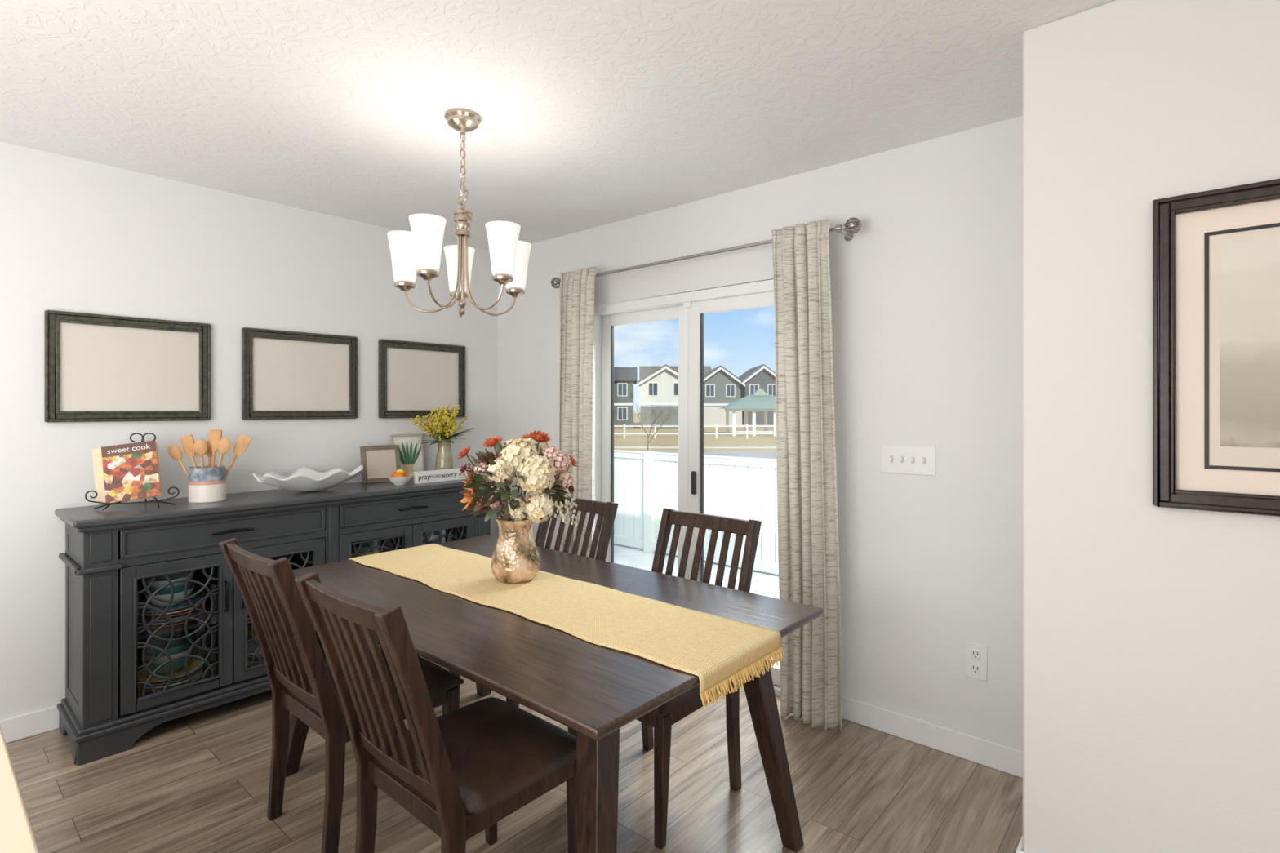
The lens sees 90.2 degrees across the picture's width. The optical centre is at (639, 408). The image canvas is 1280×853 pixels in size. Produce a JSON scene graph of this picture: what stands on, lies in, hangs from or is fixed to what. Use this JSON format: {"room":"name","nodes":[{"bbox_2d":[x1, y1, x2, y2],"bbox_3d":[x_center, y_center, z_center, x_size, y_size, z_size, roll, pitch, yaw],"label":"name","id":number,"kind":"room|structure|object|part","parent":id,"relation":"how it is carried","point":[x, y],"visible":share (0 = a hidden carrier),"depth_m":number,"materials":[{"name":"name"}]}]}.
{"room":"dining room","nodes":[
{"label":"dining room","id":0,"kind":"room"},
{"bbox_2d":[0,141,497,719],"bbox_3d":[-3.143,0.150,2.447,0.150,2.610,6.500,0,0,41],"label":"wall","id":1,"kind":"structure","parent":0,"point":[77,235],"depth_m":3.21,"materials":[{"name":"white paint"}]},
{"bbox_2d":[0,705,58,743],"bbox_3d":[-3.081,1.403,2.394,0.014,0.105,6.200,0,0,41],"label":"baseboard","id":2,"kind":"structure","parent":1,"relation":"attached to","point":[45,720],"depth_m":2.82,"materials":[{"name":"white"}]},
{"bbox_2d":[44,310,210,422],"bbox_3d":[-2.461,-0.188,3.102,0.028,0.504,0.637,0,0,41],"label":"picture frame","id":3,"kind":"object","parent":1,"relation":"attached to","point":[98,367],"visible":1,"depth_m":3.07,"materials":[{"name":"brown wood"}]},
{"bbox_3d":[-2.466,-0.188,3.106,0.009,0.404,0.541,0,0,41],"label":"backing panel","id":4,"kind":"part","parent":3,"relation":"part of","materials":[{"name":"beige paper"}]},
{"bbox_2d":[241,327,357,420],"bbox_3d":[-1.949,-0.186,3.693,0.028,0.501,0.628,0,0,41],"label":"picture frame","id":5,"kind":"object","parent":1,"relation":"attached to","point":[286,375],"visible":1,"depth_m":3.67,"materials":[{"name":"brown wood"}]},
{"bbox_3d":[-1.954,-0.186,3.697,0.009,0.401,0.532,0,0,41],"label":"backing panel","id":6,"kind":"part","parent":5,"relation":"part of","materials":[{"name":"beige paper"}]},
{"bbox_2d":[377,338,465,417],"bbox_3d":[-1.446,-0.186,4.274,0.028,0.501,0.628,0,0,41],"label":"picture frame","id":7,"kind":"object","parent":1,"relation":"attached to","point":[415,379],"visible":0.96,"depth_m":4.24,"materials":[{"name":"brown wood"}]},
{"bbox_3d":[-1.450,-0.186,4.278,0.009,0.401,0.532,0,0,41],"label":"backing panel","id":8,"kind":"part","parent":7,"relation":"part of","materials":[{"name":"beige paper"}]},
{"bbox_2d":[5,654,1022,852],"bbox_3d":[-0.592,1.515,0.238,6.900,0.120,6.500,0,0,41],"label":"floor","id":9,"kind":"structure","parent":0,"point":[198,782],"depth_m":2.39,"materials":[{"name":"brown wood"}]},
{"bbox_2d":[0,725,39,852],"bbox_3d":[-1.504,1.005,0.941,1.900,0.900,0.770,0,0,41],"label":"kitchen island","id":10,"kind":"object","parent":9,"relation":"on","point":[16,834],"visible":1,"depth_m":0.87,"materials":[{"name":"beige"}]},
{"bbox_2d":[54,478,496,765],"bbox_3d":[-1.777,0.955,3.507,0.492,1.000,2.080,0,0,41],"label":"sideboard","id":11,"kind":"object","parent":9,"relation":"on","point":[159,629],"visible":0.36,"depth_m":2.93,"materials":[{"name":"grey paint"}]},
{"bbox_2d":[84,432,179,511],"bbox_3d":[-2.324,0.284,2.958,0.346,0.335,0.239,0,0,-25],"label":"cookbook","id":12,"kind":"object","parent":11,"relation":"on","point":[130,472],"visible":1,"depth_m":2.92,"materials":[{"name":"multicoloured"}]},
{"bbox_3d":[-2.127,1.008,3.147,0.370,0.010,0.949,0,0,41],"label":"shelf panel","id":13,"kind":"part","parent":11,"relation":"part of","materials":[{"name":"grey wood"}]},
{"bbox_2d":[168,429,251,502],"bbox_3d":[-2.113,0.281,3.144,0.160,0.349,0.316,0,0,41],"label":"utensil crock","id":14,"kind":"object","parent":11,"relation":"on","point":[206,483],"visible":1,"depth_m":3.11,"materials":[{"name":"white"}]},
{"bbox_2d":[252,465,363,491],"bbox_3d":[-1.792,0.392,3.492,0.336,0.121,0.568,0,0,41],"label":"bowl","id":15,"kind":"object","parent":11,"relation":"on","point":[304,478],"visible":1,"depth_m":3.43,"materials":[{"name":"white ceramic"}]},
{"bbox_2d":[360,444,400,483],"bbox_3d":[-1.597,0.343,3.936,0.235,0.227,0.057,0,0,-43],"label":"frame","id":16,"kind":"object","parent":11,"relation":"on","point":[378,462],"visible":0.81,"depth_m":3.92,"materials":[{"name":"beige wood"}]},
{"bbox_2d":[386,468,413,484],"bbox_3d":[-1.429,0.407,3.800,0.144,0.096,0.144,0,0,41],"label":"fruit bowl","id":17,"kind":"object","parent":11,"relation":"on","point":[399,477],"visible":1,"depth_m":3.76,"materials":[{"name":"white ceramic"}]},
{"bbox_2d":[390,433,424,478],"bbox_3d":[-1.507,0.313,4.138,0.057,0.288,0.215,0,0,45],"label":"print","id":18,"kind":"object","parent":11,"relation":"on","point":[411,452],"visible":0.68,"depth_m":4.15,"materials":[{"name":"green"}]},
{"bbox_2d":[404,464,413,471],"bbox_3d":[-1.496,0.387,4.128,0.060,0.045,0.003,0,-7,-45],"label":"pot","id":19,"kind":"object","parent":18,"relation":"on","point":[407,468],"depth_m":4.13,"materials":[{"name":"beige ceramic"}]},
{"bbox_2d":[413,467,468,484],"bbox_3d":[-1.228,0.419,3.970,0.031,0.072,0.370,0,0,41],"label":"word sign","id":20,"kind":"object","parent":11,"relation":"on","point":[451,474],"visible":0.97,"depth_m":3.93,"materials":[{"name":"white"}]},
{"bbox_2d":[410,403,474,470],"bbox_3d":[-1.297,0.211,4.181,0.386,0.488,0.388,0,0,-7],"label":"flower vase","id":21,"kind":"object","parent":11,"relation":"on","point":[443,424],"visible":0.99,"depth_m":4.14,"materials":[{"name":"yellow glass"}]},
{"bbox_2d":[218,537,463,852],"bbox_3d":[-1.037,0.950,2.244,0.478,1.011,0.647,0,0,41],"label":"dining chair","id":22,"kind":"object","parent":9,"relation":"on","point":[311,695],"visible":0.76,"depth_m":2.05,"materials":[{"name":"brown wood"}]},
{"bbox_3d":[-1.340,0.950,2.228,0.032,1.011,0.221,0,0,41],"label":"post","id":23,"kind":"part","parent":22,"relation":"part of","materials":[{"name":"brown wood"}]},
{"bbox_3d":[-1.009,0.950,1.942,0.032,1.011,0.221,0,0,41],"label":"post","id":24,"kind":"part","parent":22,"relation":"part of","materials":[{"name":"brown wood"}]},
{"bbox_2d":[285,648,463,720],"bbox_3d":[-0.970,0.981,2.321,0.478,0.051,0.444,0,0,41],"label":"seat cushion","id":25,"kind":"object","parent":22,"relation":"on","point":[439,682],"depth_m":2.27,"materials":[{"name":"brown leather"}]},
{"bbox_3d":[-0.690,1.235,2.320,0.046,0.440,0.046,0,0,41],"label":"leg","id":26,"kind":"part","parent":22,"relation":"part of","materials":[{"name":"brown wood"}]},
{"bbox_2d":[294,572,577,852],"bbox_3d":[-0.533,0.950,1.788,0.478,1.011,0.647,0,0,41],"label":"dining chair","id":27,"kind":"object","parent":9,"relation":"on","point":[460,772],"visible":0.98,"depth_m":1.67,"materials":[{"name":"brown wood"}]},
{"bbox_3d":[-0.836,0.950,1.772,0.032,1.011,0.221,0,0,41],"label":"post","id":28,"kind":"part","parent":27,"relation":"part of","materials":[{"name":"brown wood"}]},
{"bbox_3d":[-0.505,0.950,1.485,0.032,1.011,0.221,0,0,41],"label":"post","id":29,"kind":"part","parent":27,"relation":"part of","materials":[{"name":"brown wood"}]},
{"bbox_2d":[373,697,576,813],"bbox_3d":[-0.466,0.981,1.864,0.478,0.051,0.444,0,0,41],"label":"seat cushion","id":30,"kind":"object","parent":27,"relation":"on","point":[497,750],"depth_m":1.78,"materials":[{"name":"brown leather"}]},
{"bbox_3d":[-0.507,1.235,2.142,0.046,0.440,0.046,0,0,41],"label":"leg","id":31,"kind":"part","parent":27,"relation":"part of","materials":[{"name":"brown wood"}]},
{"bbox_3d":[-0.185,1.235,1.863,0.046,0.440,0.046,0,0,41],"label":"leg","id":32,"kind":"part","parent":27,"relation":"part of","materials":[{"name":"brown wood"}]},
{"bbox_2d":[448,496,618,708],"bbox_3d":[-0.489,0.950,2.953,0.478,1.011,0.647,0,0,41],"label":"dining chair","id":33,"kind":"object","parent":9,"relation":"on","point":[606,512],"visible":0.2,"depth_m":3.10,"materials":[{"name":"brown wood"}]},
{"bbox_3d":[-0.836,1.235,2.877,0.046,0.440,0.046,0,0,41],"label":"leg","id":34,"kind":"part","parent":33,"relation":"part of","materials":[{"name":"brown wood"}]},
{"bbox_3d":[-0.515,1.235,2.598,0.046,0.440,0.046,0,0,41],"label":"leg","id":35,"kind":"part","parent":33,"relation":"part of","materials":[{"name":"brown wood"}]},
{"bbox_3d":[-0.517,0.950,3.255,0.032,1.011,0.221,0,0,41],"label":"post","id":36,"kind":"part","parent":33,"relation":"part of","materials":[{"name":"brown wood"}]},
{"bbox_3d":[-0.186,0.950,2.969,0.032,1.011,0.221,0,0,41],"label":"post","id":37,"kind":"part","parent":33,"relation":"part of","materials":[{"name":"brown wood"}]},
{"bbox_2d":[271,535,822,852],"bbox_3d":[-0.447,1.060,2.333,1.875,0.790,1.067,0,0,41],"label":"dining table","id":38,"kind":"object","parent":9,"relation":"on","point":[594,691],"visible":0.68,"depth_m":1.88,"materials":[{"name":"brown wood"}]},
{"bbox_3d":[-1.310,1.076,2.550,0.250,0.758,0.110,0,0,-13],"label":"leg","id":39,"kind":"part","parent":38,"relation":"part of","materials":[{"name":"brown wood"}]},
{"bbox_3d":[-0.786,1.076,3.154,0.109,0.758,0.257,0,0,7],"label":"leg","id":40,"kind":"part","parent":38,"relation":"part of","materials":[{"name":"brown wood"}]},
{"bbox_2d":[348,543,784,710],"bbox_3d":[-0.438,0.703,2.343,1.926,0.088,0.428,0,0,41],"label":"table runner","id":41,"kind":"object","parent":38,"relation":"on","point":[717,650],"visible":0.93,"depth_m":2.01,"materials":[{"name":"yellow fabric"}]},
{"bbox_2d":[457,430,577,582],"bbox_3d":[-0.476,0.370,2.457,0.454,0.573,0.427,0,0,0],"label":"flower vase","id":42,"kind":"object","parent":41,"relation":"on","point":[529,458],"visible":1,"depth_m":2.37,"materials":[{"name":"gold glass"}]},
{"bbox_3d":[-0.110,1.076,1.510,0.110,0.758,0.250,0,0,5],"label":"leg","id":43,"kind":"part","parent":38,"relation":"part of","materials":[{"name":"brown wood"}]},
{"bbox_3d":[0.414,1.076,2.114,0.257,0.758,0.109,0,0,-15],"label":"leg","id":44,"kind":"part","parent":38,"relation":"part of","materials":[{"name":"brown wood"}]},
{"bbox_2d":[568,508,761,849],"bbox_3d":[0.102,0.950,2.474,0.478,1.011,0.647,0,0,41],"label":"dining chair","id":45,"kind":"object","parent":9,"relation":"on","point":[662,718],"visible":0.41,"depth_m":2.51,"materials":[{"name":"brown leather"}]},
{"bbox_3d":[-0.246,1.235,2.398,0.046,0.440,0.046,0,0,41],"label":"leg","id":46,"kind":"part","parent":45,"relation":"part of","materials":[{"name":"brown wood"}]},
{"bbox_3d":[0.074,0.950,2.777,0.032,1.011,0.221,0,0,41],"label":"post","id":47,"kind":"part","parent":45,"relation":"part of","materials":[{"name":"brown wood"}]},
{"bbox_3d":[0.076,1.235,2.119,0.046,0.440,0.046,0,0,41],"label":"leg","id":48,"kind":"part","parent":45,"relation":"part of","materials":[{"name":"brown wood"}]},
{"bbox_2d":[648,684,699,717],"bbox_3d":[0.035,0.981,2.397,0.478,0.051,0.444,0,0,41],"label":"seat cushion","id":49,"kind":"object","parent":45,"relation":"on","point":[669,708],"depth_m":2.15,"materials":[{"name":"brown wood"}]},
{"bbox_3d":[0.405,0.950,2.490,0.032,1.011,0.221,0,0,41],"label":"post","id":50,"kind":"part","parent":45,"relation":"part of","materials":[{"name":"brown wood"}]},
{"bbox_2d":[0,0,1115,250],"bbox_3d":[-0.592,-1.215,0.238,6.900,0.120,6.500,0,0,41],"label":"ceiling","id":51,"kind":"structure","parent":0,"point":[593,113],"depth_m":2.31,"materials":[{"name":"white paint"}]},
{"bbox_2d":[386,107,531,317],"bbox_3d":[-0.685,-0.761,2.520,0.554,0.788,0.561,0,0,41],"label":"chandelier","id":52,"kind":"object","parent":51,"relation":"hanging from","point":[420,249],"visible":1,"depth_m":2.48,"materials":[{"name":"white glass"}]},
{"bbox_3d":[-0.701,-0.971,2.524,0.021,0.252,0.015,0,0,-4],"label":"chain","id":53,"kind":"part","parent":52,"relation":"part of","materials":[{"name":"silver metal"}]},
{"bbox_2d":[635,364,678,386],"bbox_3d":[3.046,-3.995,80.039,7.000,2.400,10.000,0,0,0],"label":"roof","id":54,"kind":"structure","parent":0,"point":[665,365],"depth_m":75.04,"materials":[{"name":"grey"}]},
{"bbox_2d":[497,115,1022,751],"bbox_3d":[0.318,0.150,3.650,3.508,2.610,0.150,0,0,41],"label":"wall","id":55,"kind":"structure","parent":0,"point":[926,296],"depth_m":2.80,"materials":[{"name":"white paint"}]},
{"bbox_2d":[601,305,688,578],"bbox_3d":[0.027,0.410,3.938,0.710,2.028,0.035,0,0,41],"label":"panel","id":56,"kind":"object","parent":55,"relation":"attached to","point":[679,313],"visible":0.44,"depth_m":3.85,"materials":[{"name":"white plastic"}]},
{"bbox_2d":[610,325,613,563],"bbox_3d":[0.029,0.400,3.940,0.554,1.860,0.020,0,0,41],"label":"panel","id":57,"kind":"object","parent":56,"relation":"attached to","point":[611,326],"depth_m":4.11,"materials":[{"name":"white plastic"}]},
{"bbox_2d":[594,278,780,697],"bbox_3d":[0.312,0.400,3.648,1.626,2.116,0.140,0,0,41],"label":"frame","id":58,"kind":"object","parent":55,"relation":"attached to","point":[766,286],"visible":0.13,"depth_m":3.89,"materials":[{"name":"white plastic"}]},
{"bbox_2d":[683,302,691,308],"bbox_3d":[0.269,-0.588,3.621,0.050,0.035,0.018,0,0,41],"label":"latch","id":59,"kind":"object","parent":55,"relation":"attached to","point":[686,304],"visible":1,"depth_m":3.61,"materials":[{"name":"white plastic"}]},
{"bbox_2d":[551,217,862,288],"bbox_3d":[0.229,-0.815,3.530,2.054,0.074,0.149,0,0,41],"label":"curtain rod","id":60,"kind":"object","parent":55,"relation":"attached to","point":[853,225],"visible":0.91,"depth_m":3.26,"materials":[{"name":"silver metal"}]},
{"bbox_2d":[558,266,596,559],"bbox_3d":[-0.390,0.293,3.960,0.312,2.307,0.090,0,0,41],"label":"curtain","id":61,"kind":"object","parent":60,"relation":"hanging from","point":[577,366],"visible":0.64,"depth_m":3.94,"materials":[{"name":"fabric"}]},
{"bbox_2d":[771,217,841,733],"bbox_3d":[0.766,0.293,2.959,0.351,2.307,0.090,0,0,41],"label":"curtain","id":62,"kind":"object","parent":60,"relation":"hanging from","point":[808,550],"visible":0.96,"depth_m":2.93,"materials":[{"name":"fabric"}]},
{"bbox_2d":[688,291,780,687],"bbox_3d":[0.571,0.410,3.378,0.775,2.028,0.059,0,0,41],"label":"sliding panel sash","id":63,"kind":"object","parent":55,"relation":"attached to","point":[765,299],"depth_m":3.59,"materials":[{"name":"white plastic"}]},
{"bbox_3d":[0.302,0.420,3.588,0.025,0.130,0.024,0,0,41],"label":"handle","id":64,"kind":"part","parent":63,"relation":"part of","materials":[{"name":"black metal"}]},
{"bbox_2d":[700,313,703,582],"bbox_3d":[0.580,0.400,3.389,0.619,1.860,0.020,0,0,41],"label":"sliding panel gasket","id":65,"kind":"object","parent":63,"relation":"attached to","point":[701,314],"depth_m":3.59,"materials":[{"name":"black rubber"}]},
{"bbox_2d":[881,444,935,475],"bbox_3d":[1.176,0.226,2.795,0.225,0.124,0.018,0,0,41],"label":"light switch","id":66,"kind":"object","parent":55,"relation":"attached to","point":[904,460],"visible":1,"depth_m":2.79,"materials":[{"name":"white plastic"}]},
{"bbox_2d":[841,695,1027,852],"bbox_3d":[1.224,1.403,2.323,6.586,0.105,0.670,0,0,41],"label":"baseboard","id":67,"kind":"structure","parent":55,"relation":"attached to","point":[994,755],"depth_m":2.71,"materials":[{"name":"white wood"}]},
{"bbox_2d":[964,640,986,681],"bbox_3d":[1.381,1.040,2.624,0.083,0.146,0.010,0,0,41],"label":"wall outlet","id":68,"kind":"object","parent":55,"relation":"attached to","point":[975,654],"visible":1,"depth_m":2.62,"materials":[{"name":"white plastic"}]},
{"bbox_2d":[1022,0,1279,852],"bbox_3d":[2.599,0.150,1.243,3.092,2.610,0.802,0,0,41],"label":"wall","id":69,"kind":"structure","parent":0,"point":[1151,633],"depth_m":1.79,"materials":[{"name":"white paint"}]},
{"bbox_2d":[1152,178,1279,516],"bbox_3d":[1.651,-0.150,1.513,0.679,0.831,0.035,0,0,41],"label":"framed artwork","id":70,"kind":"object","parent":69,"relation":"attached to","point":[1216,252],"visible":1,"depth_m":1.65,"materials":[{"name":"brown wood"}]},
{"label":"outside","id":71,"kind":"structure","parent":0,"visible":0},
{"bbox_2d":[613,413,776,450],"bbox_3d":[44.562,2.405,110.862,310.000,0.100,219.840,0,0,41],"label":"ground","id":72,"kind":"structure","parent":71,"point":[630,440],"depth_m":47.82,"materials":[{"name":"beige soil"}]},
{"bbox_2d":[613,381,633,427],"bbox_3d":[-5.882,-1.345,81.951,10.000,7.400,9.000,0,0,0],"label":"wall","id":73,"kind":"structure","parent":72,"relation":"on","point":[629,398],"depth_m":77.44,"materials":[{"name":"grey"}]},
{"bbox_2d":[617,383,626,419],"bbox_3d":[-5.882,-0.795,77.401,8.500,4.300,0.103,0,0,0],"label":"windows","id":74,"kind":"structure","parent":73,"relation":"in","point":[620,385],"depth_m":77.35,"materials":[{"name":"blue"}]},
{"bbox_2d":[613,382,633,420],"bbox_3d":[-5.882,-0.795,77.397,10.100,4.500,0.151,0,0,0],"label":"trim","id":75,"kind":"structure","parent":73,"relation":"attached to","point":[615,404],"depth_m":77.39,"materials":[{"name":"white paint"}]},
{"bbox_2d":[613,366,637,383],"bbox_3d":[-5.882,-4.295,81.951,11.000,2.000,10.000,0,0,0],"label":"roof","id":76,"kind":"structure","parent":73,"relation":"on","point":[620,373],"depth_m":79.11,"materials":[{"name":"grey"}]},
{"bbox_2d":[631,403,671,450],"bbox_3d":[0.517,1.020,29.176,2.002,2.676,1.498,0,0,10],"label":"bare tree","id":77,"kind":"object","parent":72,"relation":"on","point":[664,410],"visible":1,"depth_m":29.15,"materials":[{"name":"brown plant"}]},
{"bbox_2d":[640,368,678,405],"bbox_3d":[3.046,-1.295,80.039,6.000,7.300,9.000,0,0,0],"label":"wall","id":78,"kind":"structure","parent":72,"relation":"on","point":[665,379],"depth_m":75.54,"materials":[{"name":"white paint"}]},
{"bbox_2d":[635,366,678,404],"bbox_3d":[3.046,-1.745,75.259,7.000,6.400,0.600,0,0,0],"label":"trim","id":79,"kind":"structure","parent":78,"relation":"attached to","point":[664,367],"depth_m":75.48,"materials":[{"name":"white paint"}]},
{"bbox_2d":[648,382,678,395],"bbox_3d":[3.046,-0.795,75.489,4.000,4.300,0.100,0,0,0],"label":"windows","id":80,"kind":"structure","parent":78,"relation":"in","point":[652,386],"depth_m":75.45,"materials":[{"name":"blue"}]},
{"bbox_2d":[640,405,678,428],"bbox_3d":[3.046,1.055,74.864,6.000,2.600,1.050,0,0,0],"label":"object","id":81,"kind":"structure","parent":72,"relation":"on","point":[673,411],"depth_m":74.33,"materials":[{"name":"grey"}]},
{"bbox_2d":[613,424,776,438],"bbox_3d":[7.480,1.805,49.979,61.000,1.100,0.133,0,0,0],"label":"rail fence","id":82,"kind":"object","parent":72,"relation":"on","point":[716,426],"visible":0.16,"depth_m":49.95,"materials":[{"name":"white"}]},
{"bbox_2d":[613,543,780,666],"bbox_3d":[0.698,1.975,5.239,14.000,0.760,2.750,0,0,41],"label":"patio","id":83,"kind":"structure","parent":72,"relation":"on","point":[765,584],"depth_m":6.28,"materials":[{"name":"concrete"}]},
{"bbox_2d":[613,449,778,574],"bbox_3d":[0.966,1.032,6.363,13.760,1.125,0.127,0,0,41],"label":"vinyl fence","id":84,"kind":"object","parent":83,"relation":"on","point":[646,483],"visible":0.17,"depth_m":6.58,"materials":[{"name":"white plastic"}]},
{"bbox_2d":[703,369,740,406],"bbox_3d":[10.268,-1.445,86.087,5.200,7.600,9.000,0,0,0],"label":"wall","id":85,"kind":"structure","parent":72,"relation":"on","point":[720,379],"depth_m":81.58,"materials":[{"name":"grey paint"}]},
{"bbox_2d":[706,385,734,395],"bbox_3d":[10.268,-0.795,81.537,3.600,4.300,0.100,0,0,0],"label":"windows","id":86,"kind":"structure","parent":85,"relation":"in","point":[709,388],"depth_m":81.48,"materials":[{"name":"blue"}]},
{"bbox_2d":[703,364,745,385],"bbox_3d":[10.268,-4.245,86.087,6.200,2.500,10.000,0,0,0],"label":"roof","id":87,"kind":"structure","parent":85,"relation":"on","point":[720,366],"depth_m":81.08,"materials":[{"name":"grey"}]},
{"bbox_2d":[703,367,745,405],"bbox_3d":[10.268,-1.895,81.307,6.200,6.700,0.600,0,0,0],"label":"trim","id":88,"kind":"structure","parent":85,"relation":"attached to","point":[720,368],"depth_m":81.52,"materials":[{"name":"white paint"}]},
{"bbox_2d":[703,406,742,425],"bbox_3d":[10.268,1.055,80.912,5.200,2.600,1.050,0,0,0],"label":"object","id":89,"kind":"structure","parent":72,"relation":"on","point":[713,415],"depth_m":80.39,"materials":[{"name":"white"}]},
{"bbox_2d":[719,388,776,435],"bbox_3d":[10.568,0.305,56.192,6.600,4.100,5.600,0,0,0],"label":"gazebo","id":90,"kind":"object","parent":72,"relation":"on","point":[760,401],"visible":0.54,"depth_m":54.30,"materials":[{"name":"white"}]},
{"bbox_2d":[740,368,775,425],"bbox_3d":[15.659,-1.495,86.048,4.600,7.700,10.000,0,0,0],"label":"wall","id":91,"kind":"structure","parent":72,"relation":"on","point":[763,378],"depth_m":81.04,"materials":[{"name":"grey"}]},
{"bbox_2d":[737,364,775,382],"bbox_3d":[15.659,-4.395,86.048,5.600,2.400,11.000,0,0,0],"label":"roof","id":92,"kind":"structure","parent":91,"relation":"on","point":[749,372],"depth_m":81.86,"materials":[{"name":"grey"}]},
{"bbox_2d":[742,365,775,395],"bbox_3d":[15.659,-1.945,80.768,5.600,6.800,0.600,0,0,0],"label":"trim","id":93,"kind":"structure","parent":91,"relation":"attached to","point":[763,366],"depth_m":80.47,"materials":[{"name":"white paint"}]},
{"bbox_2d":[750,385,775,395],"bbox_3d":[15.659,-0.795,80.998,3.300,4.300,0.100,0,0,0],"label":"windows","id":94,"kind":"structure","parent":91,"relation":"in","point":[753,388],"depth_m":80.94,"materials":[{"name":"blue"}]},
{"bbox_2d":[747,411,773,425],"bbox_3d":[15.659,1.055,80.373,4.600,2.600,1.050,0,0,0],"label":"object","id":95,"kind":"structure","parent":72,"relation":"on","point":[759,415],"depth_m":79.84,"materials":[{"name":"grey"}]},
{"bbox_3d":[4.917,-1.645,89.531,9.000,8.000,8.000,0,0,0],"label":"wall","id":96,"kind":"structure","parent":72,"relation":"on","visible":0},
{"bbox_2d":[639,366,711,386],"bbox_3d":[4.917,-4.545,89.531,10.000,2.700,9.000,0,0,0],"label":"roof","id":97,"kind":"structure","parent":96,"relation":"on","point":[644,371],"depth_m":88.36,"materials":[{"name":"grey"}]},
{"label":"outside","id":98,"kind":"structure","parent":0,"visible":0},
{"bbox_2d":[613,446,776,458],"bbox_3d":[3.974,2.335,34.144,120.001,0.040,9.400,0,0,0],"label":"road","id":99,"kind":"structure","parent":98,"point":[752,454],"depth_m":34.12,"materials":[{"name":"beige"}]}
]}

